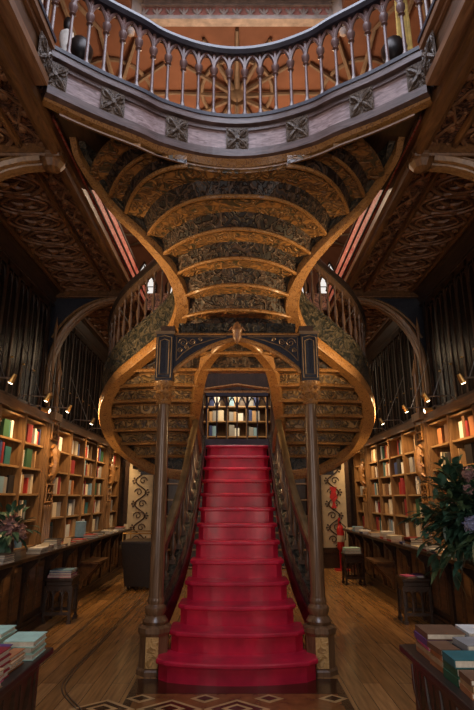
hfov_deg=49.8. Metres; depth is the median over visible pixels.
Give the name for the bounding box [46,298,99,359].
trim
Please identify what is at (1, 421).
book
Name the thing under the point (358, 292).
trim
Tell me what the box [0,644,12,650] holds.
book
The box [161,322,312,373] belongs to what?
beam
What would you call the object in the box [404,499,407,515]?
book
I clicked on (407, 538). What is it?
book
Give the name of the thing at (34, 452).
book
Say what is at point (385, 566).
shelf
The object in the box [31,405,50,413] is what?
spot lamp
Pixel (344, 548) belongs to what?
book
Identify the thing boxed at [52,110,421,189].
trim
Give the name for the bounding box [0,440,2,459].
book
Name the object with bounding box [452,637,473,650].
book
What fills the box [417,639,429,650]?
book
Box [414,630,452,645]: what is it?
book
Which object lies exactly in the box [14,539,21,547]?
book
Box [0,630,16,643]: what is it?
book
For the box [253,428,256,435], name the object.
book
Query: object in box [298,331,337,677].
column
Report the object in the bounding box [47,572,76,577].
book
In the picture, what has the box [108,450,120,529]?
bookcase
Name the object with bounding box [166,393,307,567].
bookcase
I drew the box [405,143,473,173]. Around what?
trim
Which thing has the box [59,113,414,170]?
trim
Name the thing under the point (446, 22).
gallery balustrade
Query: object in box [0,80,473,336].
ceiling
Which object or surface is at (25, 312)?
wall paneling
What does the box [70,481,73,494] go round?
book
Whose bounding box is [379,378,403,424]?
spot lamp
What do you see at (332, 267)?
trim
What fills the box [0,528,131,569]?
countertop
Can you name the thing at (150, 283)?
window
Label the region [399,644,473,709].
display table
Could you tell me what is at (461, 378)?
spot lamp
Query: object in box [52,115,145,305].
trim
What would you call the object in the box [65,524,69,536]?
book
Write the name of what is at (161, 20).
trim
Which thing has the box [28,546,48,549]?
book
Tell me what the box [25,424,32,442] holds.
book
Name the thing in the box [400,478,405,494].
book
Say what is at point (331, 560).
baseboard
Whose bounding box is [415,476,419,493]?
book
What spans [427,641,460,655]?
book
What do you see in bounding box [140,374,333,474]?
wall
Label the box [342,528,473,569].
countertop
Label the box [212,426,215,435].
book
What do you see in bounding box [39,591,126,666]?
track
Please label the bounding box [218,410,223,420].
book
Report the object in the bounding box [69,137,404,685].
staircase
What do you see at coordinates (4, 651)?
book
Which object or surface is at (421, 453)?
carved pilaster
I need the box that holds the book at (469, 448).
[464,443,473,463]
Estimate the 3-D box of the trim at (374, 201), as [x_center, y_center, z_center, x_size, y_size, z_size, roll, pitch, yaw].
[1.715,-1.712,7.231,0.030,0.400,5.000,0,-16,0]
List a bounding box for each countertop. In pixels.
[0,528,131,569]
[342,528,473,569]
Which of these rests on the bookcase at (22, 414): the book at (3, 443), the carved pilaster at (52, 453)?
the book at (3, 443)
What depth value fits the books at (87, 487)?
10.55 m
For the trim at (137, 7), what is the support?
attached to the wall at (224, 36)
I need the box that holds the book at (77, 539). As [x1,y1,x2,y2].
[71,538,87,541]
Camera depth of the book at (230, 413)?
12.92 m
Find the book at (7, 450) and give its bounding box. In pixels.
[3,446,11,463]
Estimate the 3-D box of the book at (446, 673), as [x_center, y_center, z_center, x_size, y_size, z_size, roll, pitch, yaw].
[1.071,1.470,2.308,0.212,0.057,0.150,1,-16,-2]
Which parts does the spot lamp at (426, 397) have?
rod, arm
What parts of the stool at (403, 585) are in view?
leg, leg, seat, leg, leg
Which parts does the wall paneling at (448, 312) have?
door, pane, door, pane, door, pane, door, pane, door, pane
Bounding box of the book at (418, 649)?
[416,646,429,660]
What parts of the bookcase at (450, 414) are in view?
cornice, shelf, shelf, shelf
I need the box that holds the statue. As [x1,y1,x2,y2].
[59,16,73,50]
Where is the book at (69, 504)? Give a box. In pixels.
[68,503,71,514]
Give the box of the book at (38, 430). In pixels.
[37,429,40,444]
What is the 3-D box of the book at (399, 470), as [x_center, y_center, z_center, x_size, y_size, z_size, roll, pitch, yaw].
[3.008,2.062,9.441,0.036,0.286,0.190,0,-16,0]
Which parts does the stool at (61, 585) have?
leg, seat, leg, leg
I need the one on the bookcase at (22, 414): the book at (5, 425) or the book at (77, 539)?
the book at (5, 425)
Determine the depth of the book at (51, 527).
8.20 m
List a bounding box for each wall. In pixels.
[43,0,430,246]
[116,247,356,526]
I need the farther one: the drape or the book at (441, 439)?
the book at (441, 439)
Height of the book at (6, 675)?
0.030 m
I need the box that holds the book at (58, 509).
[56,502,60,516]
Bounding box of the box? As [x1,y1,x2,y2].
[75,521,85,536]
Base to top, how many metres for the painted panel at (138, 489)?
2.410 m
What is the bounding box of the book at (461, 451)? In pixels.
[458,448,466,464]
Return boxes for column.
[136,331,175,677]
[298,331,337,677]
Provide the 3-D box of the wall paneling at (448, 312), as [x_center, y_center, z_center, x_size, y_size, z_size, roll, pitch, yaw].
[3.233,-0.411,6.658,0.363,1.845,3.200,0,-16,0]
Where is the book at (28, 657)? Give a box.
[22,644,45,660]
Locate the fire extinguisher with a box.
[334,518,349,570]
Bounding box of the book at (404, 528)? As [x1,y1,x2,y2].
[403,522,405,535]
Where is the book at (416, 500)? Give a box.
[415,499,420,516]
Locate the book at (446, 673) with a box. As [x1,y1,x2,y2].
[443,668,459,687]
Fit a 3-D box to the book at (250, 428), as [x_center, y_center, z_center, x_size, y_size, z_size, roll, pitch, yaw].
[0.357,1.953,12.910,0.113,0.229,0.204,0,-16,0]
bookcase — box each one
[0,392,50,552]
[51,420,109,540]
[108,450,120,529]
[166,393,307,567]
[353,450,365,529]
[364,420,426,543]
[423,392,473,548]
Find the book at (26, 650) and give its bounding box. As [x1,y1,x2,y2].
[11,639,45,653]
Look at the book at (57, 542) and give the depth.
7.00 m
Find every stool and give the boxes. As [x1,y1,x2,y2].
[41,574,79,623]
[341,552,365,584]
[395,575,433,624]
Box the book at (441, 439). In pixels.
[437,428,444,443]
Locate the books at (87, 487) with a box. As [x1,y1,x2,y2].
[80,445,394,533]
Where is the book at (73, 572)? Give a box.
[49,571,75,574]
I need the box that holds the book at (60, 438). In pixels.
[58,437,61,450]
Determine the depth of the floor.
5.71 m
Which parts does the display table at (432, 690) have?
leg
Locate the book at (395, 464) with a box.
[394,462,397,474]
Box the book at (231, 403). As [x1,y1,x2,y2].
[229,397,233,405]
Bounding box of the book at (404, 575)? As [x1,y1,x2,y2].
[399,574,415,576]
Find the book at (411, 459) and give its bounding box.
[409,457,414,471]
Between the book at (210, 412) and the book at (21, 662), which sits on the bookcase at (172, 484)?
the book at (210, 412)
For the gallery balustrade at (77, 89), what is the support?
on the trim at (60, 114)
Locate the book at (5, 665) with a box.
[1,662,9,671]
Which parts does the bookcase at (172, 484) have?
shelf, shelf, shelf, shelf, shelf, shelf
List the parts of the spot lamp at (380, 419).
rod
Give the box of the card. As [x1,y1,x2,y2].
[63,538,70,545]
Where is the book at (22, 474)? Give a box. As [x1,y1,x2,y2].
[20,474,23,492]
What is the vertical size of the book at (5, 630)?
0.025 m
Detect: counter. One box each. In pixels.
[0,528,131,632]
[342,528,473,626]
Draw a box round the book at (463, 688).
[459,682,473,699]
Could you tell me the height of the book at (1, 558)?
0.022 m
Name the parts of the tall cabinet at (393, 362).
door, pane, door, pane, door, pane, door, pane, door, pane, door, pane, door, pane, door, pane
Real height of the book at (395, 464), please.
0.225 m
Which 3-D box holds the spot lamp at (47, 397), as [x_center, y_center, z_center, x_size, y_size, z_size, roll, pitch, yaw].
[-2.804,0.192,6.952,0.641,0.922,0.192,-6,-17,22]
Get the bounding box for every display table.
[0,647,53,709]
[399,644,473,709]
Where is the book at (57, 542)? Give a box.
[44,540,61,543]
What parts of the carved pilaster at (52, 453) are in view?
lattice panel, lattice panel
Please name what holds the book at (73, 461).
on the bookcase at (68, 432)
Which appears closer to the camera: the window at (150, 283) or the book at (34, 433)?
the book at (34, 433)
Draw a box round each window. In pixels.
[141,265,152,292]
[321,265,332,292]
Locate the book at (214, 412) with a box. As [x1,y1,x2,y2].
[213,411,217,420]
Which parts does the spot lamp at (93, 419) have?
rod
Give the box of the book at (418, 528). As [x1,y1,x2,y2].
[416,525,421,536]
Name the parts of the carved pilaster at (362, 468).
lattice panel, lattice panel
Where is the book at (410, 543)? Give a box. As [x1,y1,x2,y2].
[405,541,422,544]
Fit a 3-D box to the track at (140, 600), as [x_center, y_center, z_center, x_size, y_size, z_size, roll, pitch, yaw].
[-1.487,3.411,6.259,0.512,0.009,5.790,2,-16,-6]
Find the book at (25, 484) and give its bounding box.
[22,478,28,493]
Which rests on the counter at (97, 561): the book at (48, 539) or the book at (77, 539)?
the book at (77, 539)
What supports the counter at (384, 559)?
on the floor
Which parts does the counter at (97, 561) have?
panel, panel, panel, panel, panel, panel, panel, panel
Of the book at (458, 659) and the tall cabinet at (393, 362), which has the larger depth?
the tall cabinet at (393, 362)
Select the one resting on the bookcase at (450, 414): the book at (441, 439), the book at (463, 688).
the book at (441, 439)
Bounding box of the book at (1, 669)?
[0,668,5,676]
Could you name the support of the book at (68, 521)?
on the bookcase at (68, 432)
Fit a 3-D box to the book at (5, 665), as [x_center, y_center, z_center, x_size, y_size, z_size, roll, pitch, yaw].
[-1.143,1.438,2.337,0.150,0.030,0.130,0,-16,1]
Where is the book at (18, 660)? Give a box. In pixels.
[8,653,25,668]
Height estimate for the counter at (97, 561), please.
0.930 m
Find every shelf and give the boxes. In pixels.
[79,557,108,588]
[365,557,395,588]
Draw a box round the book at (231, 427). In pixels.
[229,425,233,435]
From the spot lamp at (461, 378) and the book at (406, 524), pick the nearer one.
the spot lamp at (461, 378)
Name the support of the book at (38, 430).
on the bookcase at (22, 414)
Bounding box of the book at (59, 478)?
[56,476,60,493]
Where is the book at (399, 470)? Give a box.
[396,458,401,473]
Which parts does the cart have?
rail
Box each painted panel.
[122,460,153,539]
[320,460,351,552]
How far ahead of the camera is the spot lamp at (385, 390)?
10.14 m
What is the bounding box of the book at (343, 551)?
[342,549,361,553]
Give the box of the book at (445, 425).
[444,424,448,441]
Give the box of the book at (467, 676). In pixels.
[458,670,473,686]
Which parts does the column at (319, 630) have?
moulding, brass plate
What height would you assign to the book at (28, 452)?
0.271 m
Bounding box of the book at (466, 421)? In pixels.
[465,420,469,436]
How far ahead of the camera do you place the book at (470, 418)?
6.48 m
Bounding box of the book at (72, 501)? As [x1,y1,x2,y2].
[68,499,74,514]
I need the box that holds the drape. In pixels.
[394,0,412,50]
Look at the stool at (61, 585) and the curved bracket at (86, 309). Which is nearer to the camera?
the stool at (61, 585)
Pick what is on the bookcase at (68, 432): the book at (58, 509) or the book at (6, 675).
the book at (58, 509)
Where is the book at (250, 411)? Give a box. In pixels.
[249,410,251,420]
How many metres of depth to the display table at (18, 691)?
2.52 m
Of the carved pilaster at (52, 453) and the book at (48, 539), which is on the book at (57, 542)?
the book at (48, 539)
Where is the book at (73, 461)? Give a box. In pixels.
[71,460,74,473]
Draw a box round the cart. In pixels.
[120,530,151,588]
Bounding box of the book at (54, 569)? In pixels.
[49,568,76,571]
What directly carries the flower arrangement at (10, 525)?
on the counter at (97, 561)
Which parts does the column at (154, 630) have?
brass plate, moulding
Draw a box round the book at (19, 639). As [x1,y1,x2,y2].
[3,631,46,647]
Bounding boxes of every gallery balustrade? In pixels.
[0,0,56,84]
[42,0,431,167]
[417,0,473,84]
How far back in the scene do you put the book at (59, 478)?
8.58 m
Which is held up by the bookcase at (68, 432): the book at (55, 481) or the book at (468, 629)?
the book at (55, 481)
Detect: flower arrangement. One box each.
[0,500,40,552]
[398,454,473,599]
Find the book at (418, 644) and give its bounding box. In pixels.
[416,641,429,655]
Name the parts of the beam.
arch moulding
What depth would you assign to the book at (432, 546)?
6.66 m
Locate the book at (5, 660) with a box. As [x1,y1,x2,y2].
[0,654,11,667]
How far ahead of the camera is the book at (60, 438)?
8.65 m
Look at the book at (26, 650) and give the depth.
2.64 m
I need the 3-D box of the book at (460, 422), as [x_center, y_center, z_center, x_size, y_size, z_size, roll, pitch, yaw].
[3.028,1.004,6.833,0.036,0.236,0.161,0,-16,0]
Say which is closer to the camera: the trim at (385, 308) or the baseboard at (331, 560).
the trim at (385, 308)
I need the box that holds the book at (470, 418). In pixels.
[468,415,473,435]
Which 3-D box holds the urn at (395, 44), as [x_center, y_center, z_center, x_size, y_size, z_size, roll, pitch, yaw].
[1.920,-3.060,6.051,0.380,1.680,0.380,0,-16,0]
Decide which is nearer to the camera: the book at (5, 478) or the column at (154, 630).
the column at (154, 630)
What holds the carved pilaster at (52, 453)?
on the floor
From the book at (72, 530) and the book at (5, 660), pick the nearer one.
the book at (5, 660)
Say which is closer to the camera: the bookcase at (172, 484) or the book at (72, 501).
the book at (72, 501)
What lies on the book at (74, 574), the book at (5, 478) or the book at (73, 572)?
the book at (73, 572)
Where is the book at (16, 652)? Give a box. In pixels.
[9,648,24,662]
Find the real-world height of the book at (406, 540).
0.030 m
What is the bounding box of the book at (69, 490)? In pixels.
[68,480,70,493]
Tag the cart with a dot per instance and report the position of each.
(136, 552)
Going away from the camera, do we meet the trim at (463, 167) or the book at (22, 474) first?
the trim at (463, 167)
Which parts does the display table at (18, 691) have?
leg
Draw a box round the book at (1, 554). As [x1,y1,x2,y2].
[0,553,14,556]
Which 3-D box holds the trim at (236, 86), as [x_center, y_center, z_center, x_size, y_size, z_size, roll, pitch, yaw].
[0.000,-4.423,9.470,6.704,0.170,11.453,0,-16,0]
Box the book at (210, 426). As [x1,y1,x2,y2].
[209,425,212,435]
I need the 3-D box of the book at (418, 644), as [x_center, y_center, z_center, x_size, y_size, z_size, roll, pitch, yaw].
[1.101,1.563,2.697,0.243,0.044,0.200,0,-16,0]
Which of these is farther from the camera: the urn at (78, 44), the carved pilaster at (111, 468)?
the carved pilaster at (111, 468)
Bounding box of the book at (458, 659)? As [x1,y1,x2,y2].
[442,650,473,668]
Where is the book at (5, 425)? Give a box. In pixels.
[0,418,9,436]
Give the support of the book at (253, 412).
on the bookcase at (172, 484)
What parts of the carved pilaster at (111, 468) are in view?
lattice panel, lattice panel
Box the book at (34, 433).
[31,428,36,443]
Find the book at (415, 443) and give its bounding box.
[413,434,417,448]
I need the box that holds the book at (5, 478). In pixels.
[3,477,7,492]
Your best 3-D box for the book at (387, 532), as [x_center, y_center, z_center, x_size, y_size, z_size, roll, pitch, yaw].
[2.561,3.030,8.724,0.180,0.030,0.240,-2,-16,6]
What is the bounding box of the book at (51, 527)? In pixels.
[49,526,52,537]
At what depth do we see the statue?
6.67 m
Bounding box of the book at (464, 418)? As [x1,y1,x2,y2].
[461,416,468,436]
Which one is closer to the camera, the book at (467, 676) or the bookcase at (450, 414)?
the book at (467, 676)
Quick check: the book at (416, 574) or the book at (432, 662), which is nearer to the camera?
the book at (432, 662)
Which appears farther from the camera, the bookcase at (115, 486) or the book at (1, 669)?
the bookcase at (115, 486)
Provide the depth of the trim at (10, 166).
5.07 m
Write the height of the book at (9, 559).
0.022 m
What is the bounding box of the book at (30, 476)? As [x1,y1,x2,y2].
[24,474,33,493]
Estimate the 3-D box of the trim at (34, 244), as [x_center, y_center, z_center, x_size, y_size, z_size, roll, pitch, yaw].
[-2.404,-1.259,8.017,1.060,0.060,10.962,0,-16,0]
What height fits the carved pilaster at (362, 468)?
4.500 m
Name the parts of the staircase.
moulding, handrail, arcade rail, moulding, moulding, moulding, moulding, moulding, moulding, moulding, under rail, handrail, panel, moulding, gable moulding, moulding, moulding, moulding, moulding, moulding, moulding, landing rail, panel, handrail, under rail, moulding, moulding, moulding, moulding, moulding, moulding, moulding, arcade rail, handrail, moulding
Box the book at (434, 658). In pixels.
[429,652,443,667]
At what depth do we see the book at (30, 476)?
7.44 m
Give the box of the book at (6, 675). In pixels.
[2,668,9,679]
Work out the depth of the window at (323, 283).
14.21 m
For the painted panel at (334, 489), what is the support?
on the baseboard at (331, 560)
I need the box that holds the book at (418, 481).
[417,480,420,493]
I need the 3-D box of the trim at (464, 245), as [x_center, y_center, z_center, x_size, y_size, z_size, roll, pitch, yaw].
[3.180,-1.487,6.752,0.480,0.291,14.200,0,-16,0]
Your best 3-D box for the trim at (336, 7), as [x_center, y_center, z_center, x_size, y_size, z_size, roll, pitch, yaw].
[1.580,-5.121,7.667,0.320,0.800,0.320,0,-16,0]
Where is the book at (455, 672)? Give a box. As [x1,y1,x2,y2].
[443,659,473,677]
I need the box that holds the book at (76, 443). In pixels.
[75,441,77,454]
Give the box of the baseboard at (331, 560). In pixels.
[323,553,350,567]
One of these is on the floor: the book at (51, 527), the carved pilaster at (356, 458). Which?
the carved pilaster at (356, 458)
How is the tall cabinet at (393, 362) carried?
on the bookcase at (404, 432)
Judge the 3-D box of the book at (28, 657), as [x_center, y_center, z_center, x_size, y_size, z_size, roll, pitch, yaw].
[-1.123,1.570,2.696,0.160,0.030,0.200,0,-16,-1]
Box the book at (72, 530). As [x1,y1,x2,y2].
[70,519,75,535]
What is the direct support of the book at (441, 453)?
on the bookcase at (450, 414)
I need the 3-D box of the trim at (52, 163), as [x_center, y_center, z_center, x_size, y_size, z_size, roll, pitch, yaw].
[-2.405,-1.956,5.139,1.390,0.260,0.266,0,-16,0]
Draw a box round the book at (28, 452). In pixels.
[23,448,32,467]
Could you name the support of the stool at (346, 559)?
on the floor
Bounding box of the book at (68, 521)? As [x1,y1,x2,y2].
[66,519,70,535]
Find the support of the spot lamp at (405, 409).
attached to the bookcase at (450, 414)
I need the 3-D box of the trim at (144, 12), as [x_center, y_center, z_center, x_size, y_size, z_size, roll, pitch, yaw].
[0.000,-5.154,7.651,2.945,0.146,0.045,0,-16,0]
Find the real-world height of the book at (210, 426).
0.269 m
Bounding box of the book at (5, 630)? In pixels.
[0,625,16,638]
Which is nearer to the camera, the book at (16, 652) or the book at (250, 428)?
the book at (16, 652)
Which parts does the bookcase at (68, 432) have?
shelf, shelf, shelf, shelf, shelf, cornice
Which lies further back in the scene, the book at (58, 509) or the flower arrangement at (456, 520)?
the book at (58, 509)
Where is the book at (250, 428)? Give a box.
[249,427,252,435]
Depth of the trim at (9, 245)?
7.75 m
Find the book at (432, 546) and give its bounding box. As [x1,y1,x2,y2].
[420,544,438,547]
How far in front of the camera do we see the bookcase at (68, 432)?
9.67 m
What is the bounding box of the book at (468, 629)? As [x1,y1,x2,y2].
[455,624,473,636]
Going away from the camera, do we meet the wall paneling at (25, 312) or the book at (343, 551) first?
the wall paneling at (25, 312)
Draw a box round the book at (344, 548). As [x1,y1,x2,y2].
[343,547,360,550]
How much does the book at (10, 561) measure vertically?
0.022 m
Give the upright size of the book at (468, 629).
0.025 m
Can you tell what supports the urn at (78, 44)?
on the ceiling
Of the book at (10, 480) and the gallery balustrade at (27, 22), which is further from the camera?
the book at (10, 480)
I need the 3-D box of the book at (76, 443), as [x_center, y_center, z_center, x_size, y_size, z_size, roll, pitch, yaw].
[-3.008,1.741,9.501,0.036,0.257,0.170,0,-16,0]
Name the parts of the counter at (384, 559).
panel, panel, panel, panel, panel, panel, panel, panel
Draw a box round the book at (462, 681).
[460,677,473,693]
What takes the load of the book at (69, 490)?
on the bookcase at (68, 432)
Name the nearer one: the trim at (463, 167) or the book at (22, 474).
the trim at (463, 167)
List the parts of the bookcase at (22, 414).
shelf, shelf, shelf, shelf, shelf, cornice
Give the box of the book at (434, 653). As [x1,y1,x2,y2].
[430,649,442,661]
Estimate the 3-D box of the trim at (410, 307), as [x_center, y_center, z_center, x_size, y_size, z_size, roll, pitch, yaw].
[2.675,-0.173,8.461,1.450,1.700,0.060,0,-16,0]
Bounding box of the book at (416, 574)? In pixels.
[411,573,423,575]
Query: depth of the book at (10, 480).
6.74 m
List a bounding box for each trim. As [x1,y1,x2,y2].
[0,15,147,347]
[0,67,139,343]
[0,143,68,173]
[0,155,46,181]
[0,222,108,359]
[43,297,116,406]
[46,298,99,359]
[48,0,425,245]
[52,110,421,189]
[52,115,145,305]
[56,289,136,305]
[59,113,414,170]
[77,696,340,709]
[122,679,353,709]
[126,0,142,36]
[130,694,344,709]
[140,261,157,292]
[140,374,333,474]
[141,0,332,26]
[141,8,332,14]
[316,261,333,292]
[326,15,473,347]
[328,115,421,305]
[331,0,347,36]
[337,289,417,305]
[357,297,430,406]
[365,222,473,359]
[374,298,427,359]
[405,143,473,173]
[427,155,473,181]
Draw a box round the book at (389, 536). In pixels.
[386,535,401,537]
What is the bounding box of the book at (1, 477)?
[0,476,3,492]
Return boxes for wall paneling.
[0,250,51,409]
[422,250,473,409]
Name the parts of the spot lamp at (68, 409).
rod, arm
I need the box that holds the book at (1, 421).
[0,421,11,436]
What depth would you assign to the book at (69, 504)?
9.19 m
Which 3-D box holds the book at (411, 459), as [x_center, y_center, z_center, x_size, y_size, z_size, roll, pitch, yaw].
[3.001,1.883,8.739,0.036,0.252,0.171,0,-16,0]
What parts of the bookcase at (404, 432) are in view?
cornice, shelf, shelf, shelf, shelf, shelf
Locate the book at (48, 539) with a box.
[44,538,61,541]
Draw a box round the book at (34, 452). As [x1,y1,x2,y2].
[31,451,36,467]
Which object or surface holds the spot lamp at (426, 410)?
attached to the bookcase at (450, 414)
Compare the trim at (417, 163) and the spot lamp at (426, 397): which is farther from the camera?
the spot lamp at (426, 397)
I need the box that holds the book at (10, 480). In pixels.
[6,475,14,492]
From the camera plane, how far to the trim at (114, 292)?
8.59 m
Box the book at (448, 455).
[445,452,451,465]
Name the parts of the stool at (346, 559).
leg, leg, seat, leg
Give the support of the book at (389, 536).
on the book
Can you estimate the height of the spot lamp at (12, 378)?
0.922 m
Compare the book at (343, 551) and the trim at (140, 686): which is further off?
the book at (343, 551)
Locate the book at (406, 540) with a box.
[404,539,422,541]
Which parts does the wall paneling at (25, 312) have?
pane, door, pane, door, pane, door, pane, door, pane, door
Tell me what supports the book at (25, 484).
on the bookcase at (22, 414)
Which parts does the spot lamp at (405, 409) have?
arm, rod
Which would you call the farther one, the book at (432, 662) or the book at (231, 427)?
the book at (231, 427)
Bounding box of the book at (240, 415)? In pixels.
[238,413,242,420]
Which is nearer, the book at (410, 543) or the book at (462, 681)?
the book at (462, 681)
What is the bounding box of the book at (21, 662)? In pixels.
[8,661,23,673]
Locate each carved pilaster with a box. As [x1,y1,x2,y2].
[34,317,62,545]
[102,446,115,529]
[358,446,371,529]
[411,317,438,545]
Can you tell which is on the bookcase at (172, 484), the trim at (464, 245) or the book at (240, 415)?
the book at (240, 415)
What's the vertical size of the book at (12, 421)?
0.238 m
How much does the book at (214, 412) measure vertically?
0.265 m
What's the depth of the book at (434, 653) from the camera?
2.47 m
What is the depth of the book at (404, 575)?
6.91 m
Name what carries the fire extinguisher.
on the floor
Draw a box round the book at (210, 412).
[209,411,212,420]
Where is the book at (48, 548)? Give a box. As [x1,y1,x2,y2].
[27,548,48,551]
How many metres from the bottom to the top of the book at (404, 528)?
0.261 m
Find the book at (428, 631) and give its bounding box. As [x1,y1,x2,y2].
[415,624,465,639]
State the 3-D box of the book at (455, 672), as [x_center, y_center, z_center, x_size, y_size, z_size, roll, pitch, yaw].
[1.076,1.438,2.324,0.212,0.057,0.150,0,-16,-1]
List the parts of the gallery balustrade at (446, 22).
sill rail, edge panel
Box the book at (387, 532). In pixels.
[380,531,392,533]
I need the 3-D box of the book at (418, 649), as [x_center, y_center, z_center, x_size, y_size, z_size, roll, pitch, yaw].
[1.101,1.583,2.688,0.243,0.044,0.200,0,-16,0]
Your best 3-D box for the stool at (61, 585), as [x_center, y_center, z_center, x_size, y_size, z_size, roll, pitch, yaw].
[-2.400,3.322,6.962,0.390,0.560,0.380,1,-16,-2]
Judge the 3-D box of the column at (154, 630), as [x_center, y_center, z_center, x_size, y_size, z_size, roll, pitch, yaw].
[-0.800,1.393,5.322,0.305,3.390,0.305,0,-16,0]
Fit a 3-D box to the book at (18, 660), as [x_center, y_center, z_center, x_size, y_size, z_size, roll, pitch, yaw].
[-1.094,1.492,2.488,0.060,0.022,0.170,0,-16,-1]
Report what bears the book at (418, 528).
on the bookcase at (404, 432)
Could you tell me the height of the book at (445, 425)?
0.272 m
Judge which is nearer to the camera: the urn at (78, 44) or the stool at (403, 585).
the urn at (78, 44)
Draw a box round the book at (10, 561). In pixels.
[0,560,14,563]
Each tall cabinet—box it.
[41,328,105,437]
[368,328,432,437]
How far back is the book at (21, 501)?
7.06 m
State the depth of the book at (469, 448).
6.61 m
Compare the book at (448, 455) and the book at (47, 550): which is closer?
the book at (47, 550)
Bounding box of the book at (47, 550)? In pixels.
[26,550,47,553]
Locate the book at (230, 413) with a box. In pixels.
[229,412,232,420]
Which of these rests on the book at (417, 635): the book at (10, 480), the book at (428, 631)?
the book at (428, 631)
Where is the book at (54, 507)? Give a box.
[51,502,56,516]
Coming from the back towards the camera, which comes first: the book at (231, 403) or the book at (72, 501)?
the book at (231, 403)
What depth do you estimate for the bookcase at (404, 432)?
9.67 m
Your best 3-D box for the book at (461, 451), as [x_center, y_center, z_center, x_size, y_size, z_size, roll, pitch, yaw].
[3.089,1.375,6.880,0.184,0.226,0.043,0,-16,0]
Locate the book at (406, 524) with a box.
[405,522,408,536]
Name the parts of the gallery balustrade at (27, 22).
edge panel, sill rail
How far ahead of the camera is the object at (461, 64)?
5.50 m
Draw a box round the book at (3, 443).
[0,442,4,462]
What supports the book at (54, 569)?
on the book at (73, 572)
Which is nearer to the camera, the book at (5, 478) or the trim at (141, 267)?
the book at (5, 478)
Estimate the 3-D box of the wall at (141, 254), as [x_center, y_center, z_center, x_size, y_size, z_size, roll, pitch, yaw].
[0.000,0.750,13.603,7.200,9.100,0.200,0,-16,0]
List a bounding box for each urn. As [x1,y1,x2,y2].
[66,35,92,62]
[381,35,407,62]
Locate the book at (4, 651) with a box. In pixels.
[0,647,10,660]
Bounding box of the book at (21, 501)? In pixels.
[18,500,22,517]
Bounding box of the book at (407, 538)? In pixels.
[404,537,421,539]
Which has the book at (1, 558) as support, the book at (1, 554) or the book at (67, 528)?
the book at (1, 554)
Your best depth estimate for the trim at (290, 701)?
4.15 m
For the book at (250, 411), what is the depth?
12.92 m
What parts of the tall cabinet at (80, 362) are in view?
pane, door, pane, door, door, pane, pane, door, pane, door, pane, door, pane, door, pane, door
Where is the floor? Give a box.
[30,568,429,709]
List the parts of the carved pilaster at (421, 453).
lattice panel, lattice panel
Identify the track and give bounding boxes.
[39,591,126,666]
[61,591,148,709]
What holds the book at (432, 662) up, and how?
on the display table at (432, 690)
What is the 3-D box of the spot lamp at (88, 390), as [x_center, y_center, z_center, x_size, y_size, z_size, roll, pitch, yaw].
[-2.804,1.083,10.129,0.641,0.922,0.192,-6,-17,22]
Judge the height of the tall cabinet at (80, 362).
1.845 m
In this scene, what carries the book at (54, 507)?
on the bookcase at (68, 432)
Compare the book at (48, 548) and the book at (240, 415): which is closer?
the book at (48, 548)
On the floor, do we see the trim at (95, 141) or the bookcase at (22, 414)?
the bookcase at (22, 414)
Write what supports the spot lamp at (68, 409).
attached to the bookcase at (22, 414)
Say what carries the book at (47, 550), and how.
on the counter at (97, 561)
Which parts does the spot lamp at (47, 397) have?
rod, arm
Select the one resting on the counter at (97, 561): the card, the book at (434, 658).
the card
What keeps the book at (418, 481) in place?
on the bookcase at (404, 432)
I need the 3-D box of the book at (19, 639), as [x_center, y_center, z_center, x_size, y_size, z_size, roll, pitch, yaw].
[-1.121,1.510,2.707,0.160,0.030,0.200,1,-16,-2]
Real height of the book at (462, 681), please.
0.047 m
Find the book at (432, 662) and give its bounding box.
[430,658,442,672]
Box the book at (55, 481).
[53,477,57,493]
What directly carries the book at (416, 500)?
on the bookcase at (404, 432)
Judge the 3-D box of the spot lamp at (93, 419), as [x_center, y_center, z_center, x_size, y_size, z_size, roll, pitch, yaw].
[-2.804,0.786,9.070,0.641,0.922,0.192,-6,-17,22]
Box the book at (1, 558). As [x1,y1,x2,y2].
[0,555,13,559]
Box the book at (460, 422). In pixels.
[458,421,463,437]
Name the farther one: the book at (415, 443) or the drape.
the book at (415, 443)
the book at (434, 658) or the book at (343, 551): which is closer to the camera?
the book at (434, 658)
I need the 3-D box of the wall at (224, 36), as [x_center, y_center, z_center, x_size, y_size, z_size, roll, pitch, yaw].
[0.000,-5.094,7.763,6.840,0.200,14.200,0,-16,0]
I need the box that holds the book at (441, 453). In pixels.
[440,452,447,465]
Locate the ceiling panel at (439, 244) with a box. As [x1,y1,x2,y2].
[334,67,473,343]
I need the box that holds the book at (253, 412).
[252,411,255,420]
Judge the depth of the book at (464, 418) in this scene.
6.71 m
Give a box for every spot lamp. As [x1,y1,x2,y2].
[0,362,16,383]
[17,341,50,401]
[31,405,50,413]
[45,358,71,412]
[70,378,94,424]
[87,390,100,430]
[373,390,386,430]
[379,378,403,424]
[402,358,428,412]
[423,341,456,401]
[423,405,442,413]
[457,362,473,383]
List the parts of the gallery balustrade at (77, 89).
sill rail, handrail, edge panel, moulding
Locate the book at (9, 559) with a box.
[0,557,14,561]
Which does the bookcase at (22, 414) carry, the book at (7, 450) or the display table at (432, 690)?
the book at (7, 450)
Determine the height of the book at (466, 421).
0.213 m
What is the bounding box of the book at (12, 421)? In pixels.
[1,420,13,437]
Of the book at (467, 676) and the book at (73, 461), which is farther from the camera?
the book at (73, 461)
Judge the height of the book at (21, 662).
0.022 m

